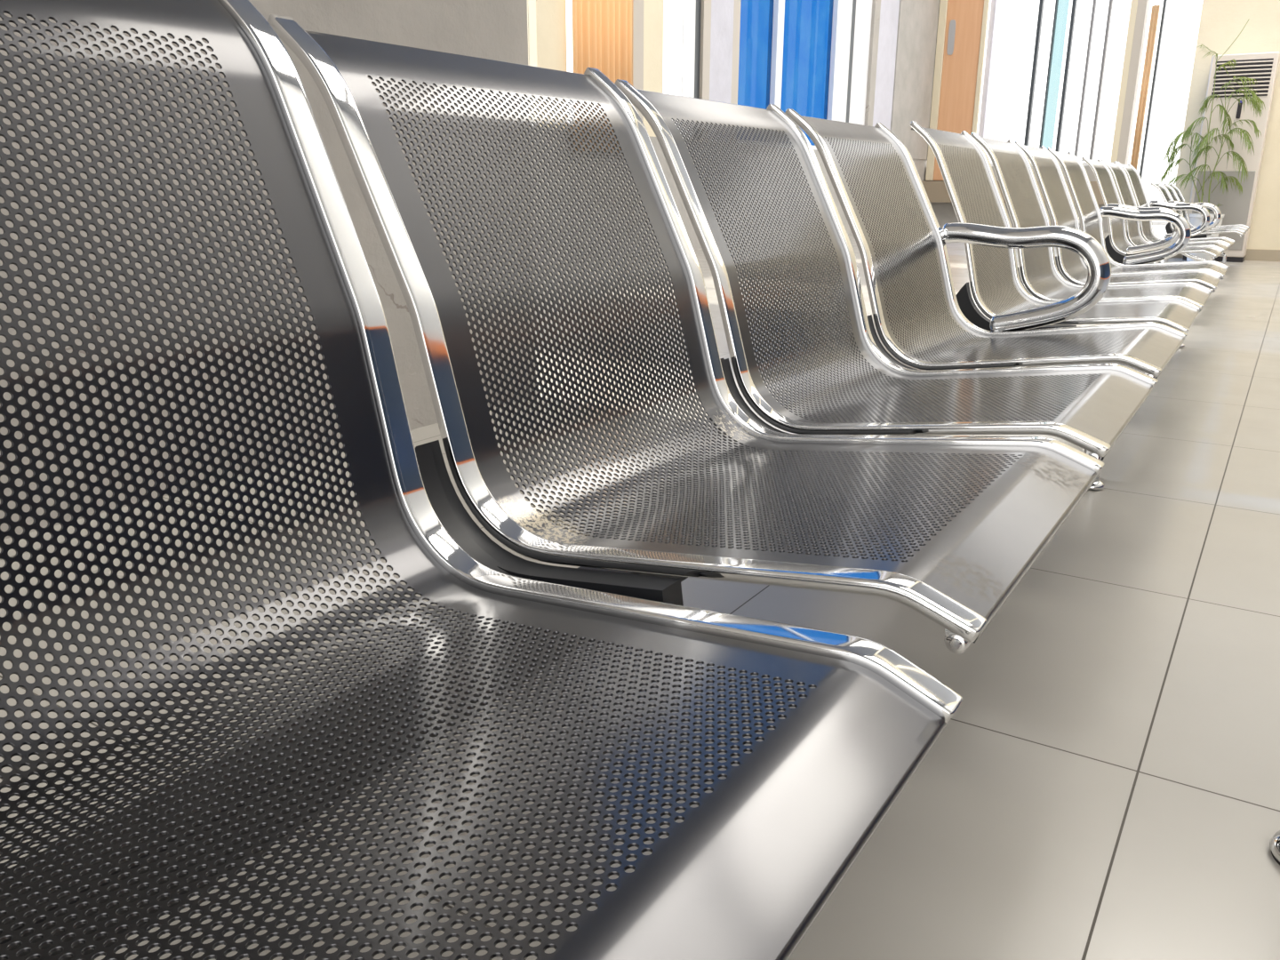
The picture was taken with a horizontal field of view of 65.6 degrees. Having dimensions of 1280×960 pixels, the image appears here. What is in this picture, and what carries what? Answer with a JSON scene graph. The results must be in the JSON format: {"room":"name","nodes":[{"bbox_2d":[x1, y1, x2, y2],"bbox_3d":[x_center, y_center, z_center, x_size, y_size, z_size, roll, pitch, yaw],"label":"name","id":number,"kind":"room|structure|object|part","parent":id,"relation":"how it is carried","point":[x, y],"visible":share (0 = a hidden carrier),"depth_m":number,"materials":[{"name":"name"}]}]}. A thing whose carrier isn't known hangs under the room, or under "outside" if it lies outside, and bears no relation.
{"room":"waiting room","nodes":[
{"label":"waiting room","id":0,"kind":"room"},
{"bbox_2d":[0,0,536,539],"bbox_3d":[-2.328,-3.197,-0.309,0.600,7.600,6.489,11,19,31],"label":"wall pier","id":1,"kind":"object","parent":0,"point":[490,29],"visible":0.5,"depth_m":2.26,"materials":[{"name":"paint"}]},
{"bbox_2d":[632,0,643,122],"bbox_3d":[-0.140,-4.378,9.181,0.270,2.300,0.227,11,19,31],"label":"wall","id":2,"kind":"structure","parent":0,"point":[638,4],"depth_m":9.23,"materials":[{"name":"beige paint"}]},
{"bbox_2d":[0,227,1279,959],"bbox_3d":[3.338,-1.093,6.239,11.200,0.100,22.200,11,19,31],"label":"floor","id":3,"kind":"structure","parent":0,"point":[1103,783],"depth_m":1.35,"materials":[{"name":"tile"}]},
{"bbox_2d":[0,0,1187,959],"bbox_3d":[0.244,-0.131,1.314,0.750,0.818,2.418,11,19,31],"label":"bench","id":4,"kind":"object","parent":3,"relation":"on","point":[747,871],"visible":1,"depth_m":0.75,"materials":[{"name":"grey metal"}]},
{"bbox_3d":[-0.098,0.064,0.850,0.289,0.142,0.029,14,21,30],"label":"support plate","id":5,"kind":"part","parent":4,"relation":"part of","materials":[{"name":"black metal"}]},
{"bbox_3d":[-0.093,0.054,0.871,0.289,0.142,0.029,11,20,31],"label":"support plate","id":6,"kind":"part","parent":4,"relation":"part of","materials":[{"name":"black metal"}]},
{"bbox_3d":[-0.079,-0.122,0.745,0.700,0.475,0.027,14,21,30],"label":"rail","id":7,"kind":"part","parent":4,"relation":"part of","materials":[{"name":"silver metal"}]},
{"bbox_3d":[-0.051,-0.149,0.819,0.700,0.475,0.027,11,20,31],"label":"rail","id":8,"kind":"part","parent":4,"relation":"part of","materials":[{"name":"silver metal"}]},
{"bbox_3d":[0.083,-0.206,1.022,0.698,0.461,0.481,11,20,31],"label":"seat","id":9,"kind":"part","parent":4,"relation":"part of","materials":[{"name":"metal"}]},
{"bbox_3d":[0.211,-0.077,1.321,0.289,0.142,0.029,11,20,31],"label":"support plate","id":10,"kind":"part","parent":4,"relation":"part of","materials":[{"name":"black metal"}]},
{"bbox_3d":[0.221,-0.082,1.351,0.289,0.142,0.029,10,19,31],"label":"support plate","id":11,"kind":"part","parent":4,"relation":"part of","materials":[{"name":"black metal"}]},
{"bbox_3d":[0.221,-0.267,1.222,0.700,0.475,0.027,11,20,31],"label":"rail","id":12,"kind":"part","parent":4,"relation":"part of","materials":[{"name":"silver metal"}]},
{"bbox_3d":[0.262,-0.287,1.301,0.700,0.475,0.027,10,19,31],"label":"rail","id":13,"kind":"part","parent":4,"relation":"part of","materials":[{"name":"silver metal"}]},
{"bbox_3d":[0.537,-0.225,1.837,0.289,0.142,0.029,10,19,31],"label":"support plate","id":14,"kind":"part","parent":4,"relation":"part of","materials":[{"name":"black metal"}]},
{"bbox_3d":[0.394,-0.344,1.505,0.698,0.461,0.481,10,19,31],"label":"seat","id":15,"kind":"part","parent":4,"relation":"part of","materials":[{"name":"grey metal"}]},
{"bbox_3d":[0.530,-0.405,1.706,0.700,0.475,0.027,10,19,31],"label":"rail","id":16,"kind":"part","parent":4,"relation":"part of","materials":[{"name":"silver metal"}]},
{"bbox_3d":[0.577,-0.430,1.787,0.700,0.475,0.027,10,19,31],"label":"rail","id":17,"kind":"part","parent":4,"relation":"part of","materials":[{"name":"silver metal"}]},
{"bbox_3d":[0.709,-0.487,1.992,0.698,0.461,0.481,10,19,31],"label":"seat","id":18,"kind":"part","parent":4,"relation":"part of","materials":[{"name":"grey metal"}]},
{"bbox_3d":[0.863,-0.453,2.255,0.372,0.251,0.063,10,19,31],"label":"armrest","id":19,"kind":"part","parent":4,"relation":"part of","materials":[{"name":"silver metal"}]},
{"bbox_3d":[0.844,-0.549,2.193,0.700,0.475,0.027,10,19,31],"label":"rail","id":20,"kind":"part","parent":4,"relation":"part of","materials":[{"name":"silver metal"}]},
{"bbox_2d":[909,120,1229,453],"bbox_3d":[1.541,-0.717,3.324,0.744,0.813,2.518,11,19,31],"label":"bench","id":21,"kind":"object","parent":3,"relation":"on","point":[1171,294],"visible":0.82,"depth_m":3.03,"materials":[{"name":"grey metal"}]},
{"bbox_3d":[0.918,-0.401,2.437,0.289,0.142,0.029,12,20,29],"label":"support plate","id":22,"kind":"part","parent":21,"relation":"part of","materials":[{"name":"black metal"}]},
{"bbox_3d":[1.228,-0.542,2.924,0.289,0.142,0.029,13,20,29],"label":"support plate","id":23,"kind":"part","parent":21,"relation":"part of","materials":[{"name":"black metal"}]},
{"bbox_3d":[0.966,-0.603,2.383,0.700,0.475,0.027,13,20,29],"label":"rail","id":24,"kind":"part","parent":21,"relation":"part of","materials":[{"name":"silver metal"}]},
{"bbox_3d":[1.094,-0.661,2.590,0.698,0.461,0.481,12,20,29],"label":"seat","id":25,"kind":"part","parent":21,"relation":"part of","materials":[{"name":"grey metal"}]},
{"bbox_3d":[1.544,-0.684,3.403,0.289,0.142,0.029,12,20,29],"label":"support plate","id":26,"kind":"part","parent":21,"relation":"part of","materials":[{"name":"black metal"}]},
{"bbox_3d":[1.226,-0.723,2.793,0.700,0.475,0.027,12,20,29],"label":"rail","id":27,"kind":"part","parent":21,"relation":"part of","materials":[{"name":"silver metal"}]},
{"bbox_3d":[1.277,-0.744,2.869,0.700,0.475,0.027,13,20,29],"label":"rail","id":28,"kind":"part","parent":21,"relation":"part of","materials":[{"name":"silver metal"}]},
{"bbox_3d":[1.405,-0.802,3.076,0.698,0.461,0.481,13,20,29],"label":"seat","id":29,"kind":"part","parent":21,"relation":"part of","materials":[{"name":"grey metal"}]},
{"bbox_3d":[1.538,-0.864,3.279,0.700,0.475,0.027,13,20,29],"label":"rail","id":30,"kind":"part","parent":21,"relation":"part of","materials":[{"name":"silver metal"}]},
{"bbox_3d":[1.591,-0.887,3.350,0.700,0.475,0.027,12,20,29],"label":"rail","id":31,"kind":"part","parent":21,"relation":"part of","materials":[{"name":"silver metal"}]},
{"bbox_3d":[1.717,-0.945,3.558,0.698,0.461,0.481,12,20,29],"label":"seat","id":32,"kind":"part","parent":21,"relation":"part of","materials":[{"name":"grey metal"}]},
{"bbox_3d":[1.848,-1.007,3.762,0.700,0.475,0.027,12,20,29],"label":"rail","id":33,"kind":"part","parent":21,"relation":"part of","materials":[{"name":"silver metal"}]},
{"bbox_3d":[1.902,-1.025,3.836,0.700,0.475,0.027,12,20,29],"label":"rail","id":34,"kind":"part","parent":21,"relation":"part of","materials":[{"name":"silver metal"}]},
{"bbox_3d":[2.030,-1.083,4.043,0.698,0.461,0.481,12,20,29],"label":"seat","id":35,"kind":"part","parent":21,"relation":"part of","materials":[{"name":"grey metal"}]},
{"bbox_3d":[2.176,-1.051,4.311,0.372,0.251,0.063,12,20,29],"label":"armrest","id":36,"kind":"part","parent":21,"relation":"part of","materials":[{"name":"silver metal"}]},
{"bbox_3d":[2.162,-1.146,4.246,0.700,0.475,0.027,12,20,29],"label":"rail","id":37,"kind":"part","parent":21,"relation":"part of","materials":[{"name":"silver metal"}]},
{"bbox_2d":[1081,156,1235,284],"bbox_3d":[3.011,-1.422,5.733,0.689,0.811,1.828,11,19,31],"label":"bench","id":38,"kind":"object","parent":3,"relation":"on","point":[1120,185],"visible":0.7,"depth_m":5.57,"materials":[{"name":"grey metal"}]},
{"bbox_3d":[2.509,-1.167,5.063,0.289,0.142,0.029,13,21,30],"label":"support plate","id":39,"kind":"part","parent":38,"relation":"part of","materials":[{"name":"black metal"}]},
{"bbox_3d":[2.532,-1.256,5.011,0.372,0.251,0.063,13,21,30],"label":"armrest","id":40,"kind":"part","parent":38,"relation":"part of","materials":[{"name":"silver metal"}]},
{"bbox_3d":[2.827,-1.487,5.413,0.700,0.475,0.027,13,21,30],"label":"rail","id":41,"kind":"part","parent":38,"relation":"part of","materials":[{"name":"silver metal"}]},
{"bbox_3d":[2.878,-1.509,5.487,0.700,0.475,0.027,13,21,30],"label":"rail","id":42,"kind":"part","parent":38,"relation":"part of","materials":[{"name":"silver metal"}]},
{"bbox_3d":[3.010,-1.566,5.692,0.698,0.461,0.481,13,21,30],"label":"seat","id":43,"kind":"part","parent":38,"relation":"part of","materials":[{"name":"grey metal"}]},
{"bbox_3d":[3.146,-1.627,5.892,0.700,0.475,0.027,13,21,30],"label":"rail","id":44,"kind":"part","parent":38,"relation":"part of","materials":[{"name":"silver metal"}]},
{"bbox_3d":[3.197,-1.649,5.967,0.700,0.475,0.027,13,21,30],"label":"rail","id":45,"kind":"part","parent":38,"relation":"part of","materials":[{"name":"silver metal"}]},
{"bbox_3d":[3.329,-1.706,6.171,0.698,0.461,0.481,13,21,30],"label":"seat","id":46,"kind":"part","parent":38,"relation":"part of","materials":[{"name":"grey metal"}]},
{"bbox_3d":[3.480,-1.673,6.437,0.372,0.251,0.063,13,21,30],"label":"armrest","id":47,"kind":"part","parent":38,"relation":"part of","materials":[{"name":"silver metal"}]},
{"bbox_3d":[3.466,-1.768,6.372,0.700,0.475,0.027,13,21,30],"label":"rail","id":48,"kind":"part","parent":38,"relation":"part of","materials":[{"name":"silver metal"}]},
{"bbox_2d":[1150,182,1249,264],"bbox_3d":[4.591,-2.069,8.143,0.696,0.699,1.745,11,19,31],"label":"bench","id":49,"kind":"object","parent":3,"relation":"on","point":[1171,193],"visible":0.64,"depth_m":7.71,"materials":[{"name":"grey metal"}]},
{"bbox_3d":[4.117,-1.868,7.495,0.289,0.142,0.029,12,20,30],"label":"support plate","id":50,"kind":"part","parent":49,"relation":"part of","materials":[{"name":"black metal"}]},
{"bbox_3d":[4.138,-1.957,7.444,0.372,0.251,0.063,12,20,30],"label":"armrest","id":51,"kind":"part","parent":49,"relation":"part of","materials":[{"name":"silver metal"}]},
{"bbox_3d":[4.170,-2.022,7.451,0.679,0.378,0.027,12,20,30],"label":"rail","id":52,"kind":"part","parent":49,"relation":"part of","materials":[{"name":"silver metal"}]},
{"bbox_3d":[4.300,-2.080,7.657,0.676,0.365,0.481,12,20,30],"label":"seat","id":53,"kind":"part","parent":49,"relation":"part of","materials":[{"name":"grey metal"}]},
{"bbox_3d":[4.433,-2.142,7.859,0.679,0.378,0.027,12,20,30],"label":"rail","id":54,"kind":"part","parent":49,"relation":"part of","materials":[{"name":"silver metal"}]},
{"bbox_3d":[4.467,-2.156,7.907,0.679,0.378,0.027,12,20,30],"label":"rail","id":55,"kind":"part","parent":49,"relation":"part of","materials":[{"name":"silver metal"}]},
{"bbox_3d":[4.597,-2.213,8.113,0.676,0.365,0.481,12,20,30],"label":"seat","id":56,"kind":"part","parent":49,"relation":"part of","materials":[{"name":"grey metal"}]},
{"bbox_3d":[4.730,-2.275,8.315,0.679,0.378,0.027,12,20,30],"label":"rail","id":57,"kind":"part","parent":49,"relation":"part of","materials":[{"name":"silver metal"}]},
{"bbox_3d":[4.763,-2.289,8.363,0.679,0.378,0.027,12,20,30],"label":"rail","id":58,"kind":"part","parent":49,"relation":"part of","materials":[{"name":"silver metal"}]},
{"bbox_3d":[4.893,-2.347,8.569,0.676,0.365,0.481,12,20,30],"label":"seat","id":59,"kind":"part","parent":49,"relation":"part of","materials":[{"name":"grey metal"}]},
{"bbox_3d":[5.027,-2.409,8.771,0.679,0.378,0.027,12,20,30],"label":"rail","id":60,"kind":"part","parent":49,"relation":"part of","materials":[{"name":"silver metal"}]},
{"bbox_2d":[1160,19,1265,261],"bbox_3d":[5.154,-3.032,8.978,0.780,2.081,0.406,11,19,31],"label":"potted palm","id":61,"kind":"object","parent":3,"relation":"on","point":[1195,219],"visible":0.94,"depth_m":8.96,"materials":[{"name":"green plant"}]},
{"bbox_3d":[5.141,-2.764,9.154,0.211,0.693,0.014,14,21,38],"label":"stem","id":62,"kind":"part","parent":61,"relation":"part of","materials":[{"name":"green plant"}]},
{"bbox_2d":[1186,213,1224,261],"bbox_3d":[5.221,-2.243,9.213,0.286,0.435,0.286,11,19,31],"label":"pot","id":63,"kind":"object","parent":61,"relation":"attached to","point":[1195,219],"depth_m":9.13,"materials":[{"name":"white"}]},
{"bbox_3d":[5.160,-3.099,9.015,0.080,1.411,0.033,11,19,31],"label":"stem","id":64,"kind":"part","parent":61,"relation":"part of","materials":[{"name":"green plant"}]},
{"bbox_3d":[5.224,-2.911,8.997,0.052,1.061,0.044,11,19,31],"label":"stem","id":65,"kind":"part","parent":61,"relation":"part of","materials":[{"name":"green plant"}]},
{"bbox_2d":[1181,51,1279,262],"bbox_3d":[5.489,-2.978,9.261,0.520,1.820,0.344,11,19,31],"label":"air conditioner","id":66,"kind":"object","parent":3,"relation":"on","point":[1237,208],"visible":0.77,"depth_m":9.08,"materials":[{"name":"beige plastic"}]},
{"bbox_3d":[5.410,-2.512,9.265,0.460,0.705,0.012,11,19,31],"label":"panel","id":67,"kind":"part","parent":66,"relation":"part of","materials":[{"name":"grey plastic"}]},
{"bbox_3d":[5.428,-3.352,9.001,0.034,0.145,0.018,11,19,31],"label":"handle","id":68,"kind":"part","parent":66,"relation":"part of","materials":[{"name":"grey plastic"}]},
{"bbox_2d":[1211,58,1273,97],"bbox_3d":[5.411,-3.611,8.933,0.440,0.310,0.028,11,19,31],"label":"grille","id":69,"kind":"object","parent":66,"relation":"attached to","point":[1260,69],"depth_m":8.92,"materials":[{"name":"beige"}]},
{"bbox_2d":[1269,830,1279,864],"bbox_3d":[0.691,-0.061,0.877,0.086,0.940,0.086,11,19,31],"label":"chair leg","id":70,"kind":"object","parent":3,"relation":"on","point":[1275,840],"visible":1,"depth_m":1.02,"materials":[{"name":"silver metal"}]},
{"bbox_2d":[698,0,711,142],"bbox_3d":[0.575,-4.690,10.245,0.270,2.300,0.149,11,19,31],"label":"wall","id":71,"kind":"structure","parent":0,"point":[706,4],"depth_m":10.23,"materials":[{"name":"beige paint"}]},
{"bbox_2d":[527,0,940,265],"bbox_3d":[-0.819,-5.278,7.806,0.270,7.000,22.200,11,19,31],"label":"wall","id":72,"kind":"structure","parent":0,"point":[918,20],"depth_m":10.71,"materials":[{"name":"grey paint"}]},
{"bbox_2d":[571,0,633,152],"bbox_3d":[-0.314,-3.996,8.679,0.082,2.150,0.958,11,19,31],"label":"wooden panel","id":73,"kind":"object","parent":72,"relation":"hanging from","point":[603,30],"visible":0.45,"depth_m":8.71,"materials":[{"name":"orange wood"}]},
{"bbox_2d":[677,0,701,139],"bbox_3d":[0.363,-4.587,9.860,0.125,2.280,0.749,11,19,31],"label":"window","id":74,"kind":"structure","parent":72,"relation":"in","point":[690,11],"depth_m":10.08,"materials":[{"name":"white"}]},
{"bbox_2d":[729,0,872,150],"bbox_3d":[2.048,-5.322,12.369,0.125,2.280,4.111,11,19,31],"label":"window","id":75,"kind":"structure","parent":72,"relation":"in","point":[810,58],"depth_m":12.39,"materials":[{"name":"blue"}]},
{"bbox_3d":[1.287,-4.992,11.244,0.006,2.180,0.941,11,19,31],"label":"pane","id":76,"kind":"part","parent":75,"relation":"part of","materials":[{"name":"blue glass"}]},
{"bbox_3d":[2.066,-5.332,12.403,0.006,2.180,1.596,11,19,31],"label":"pane","id":77,"kind":"part","parent":75,"relation":"part of","materials":[{"name":"blue glass"}]},
{"bbox_2d":[864,0,880,126],"bbox_3d":[3.199,-7.553,13.621,0.280,5.900,0.211,11,19,31],"label":"wall","id":78,"kind":"structure","parent":0,"point":[876,4],"depth_m":14.01,"materials":[{"name":"paint"}]},
{"bbox_2d":[925,165,1109,231],"bbox_3d":[6.171,-4.587,16.175,3.062,0.990,0.250,11,19,31],"label":"wall","id":79,"kind":"structure","parent":0,"point":[944,212],"depth_m":16.67,"materials":[{"name":"grey paint"}]},
{"bbox_2d":[921,181,1104,204],"bbox_3d":[5.976,-4.622,15.955,2.950,0.340,0.300,11,19,31],"label":"trim","id":80,"kind":"structure","parent":79,"relation":"attached to","point":[936,191],"depth_m":16.39,"materials":[{"name":"beige"}]},
{"bbox_2d":[978,0,1112,166],"bbox_3d":[6.410,-6.591,15.372,2.046,3.310,0.140,11,19,31],"label":"window","id":81,"kind":"structure","parent":79,"relation":"in","point":[994,3],"depth_m":15.43,"materials":[{"name":"white"}]},
{"bbox_2d":[1110,0,1137,162],"bbox_3d":[7.314,-6.427,14.832,0.085,3.310,0.310,11,19,31],"label":"wall","id":82,"kind":"structure","parent":0,"point":[1134,3],"depth_m":14.83,"materials":[{"name":"beige paint"}]},
{"bbox_2d":[1116,0,1150,164],"bbox_3d":[7.403,-6.412,14.783,0.121,3.310,0.300,11,19,31],"label":"wall","id":83,"kind":"structure","parent":0,"point":[1143,5],"depth_m":14.81,"materials":[{"name":"beige paint"}]},
{"bbox_2d":[1171,0,1279,261],"bbox_3d":[7.847,-3.538,7.880,6.090,3.700,0.214,11,19,31],"label":"wall","id":84,"kind":"structure","parent":0,"point":[1221,21],"depth_m":9.27,"materials":[{"name":"beige paint"}]},
{"bbox_3d":[6.779,-9.709,14.268,4.450,3.300,0.250,11,19,31],"label":"wall","id":85,"kind":"structure","parent":0,"visible":0},
{"bbox_2d":[925,0,989,180],"bbox_3d":[5.146,-8.076,15.612,0.775,6.450,0.048,11,19,31],"label":"door","id":86,"kind":"structure","parent":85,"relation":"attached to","point":[962,24],"depth_m":16.03,"materials":[{"name":"orange wood"}]},
{"bbox_3d":[5.169,-9.002,15.325,0.452,4.510,0.048,11,19,31],"label":"plate","id":87,"kind":"part","parent":86,"relation":"part of","materials":[{"name":"grey metal"}]},
{"bbox_2d":[1139,0,1167,225],"bbox_3d":[7.899,-5.895,14.577,1.088,4.180,0.140,11,19,31],"label":"window","id":88,"kind":"structure","parent":85,"relation":"in","point":[1160,223],"depth_m":14.76,"materials":[{"name":"white"}]},
{"bbox_2d":[1130,4,1159,169],"bbox_3d":[7.466,-5.745,14.715,0.102,2.350,0.027,14,21,38],"label":"wooden panel","id":89,"kind":"object","parent":88,"relation":"hanging from","point":[1155,12],"visible":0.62,"depth_m":14.69,"materials":[{"name":"brown wood"}]}
]}

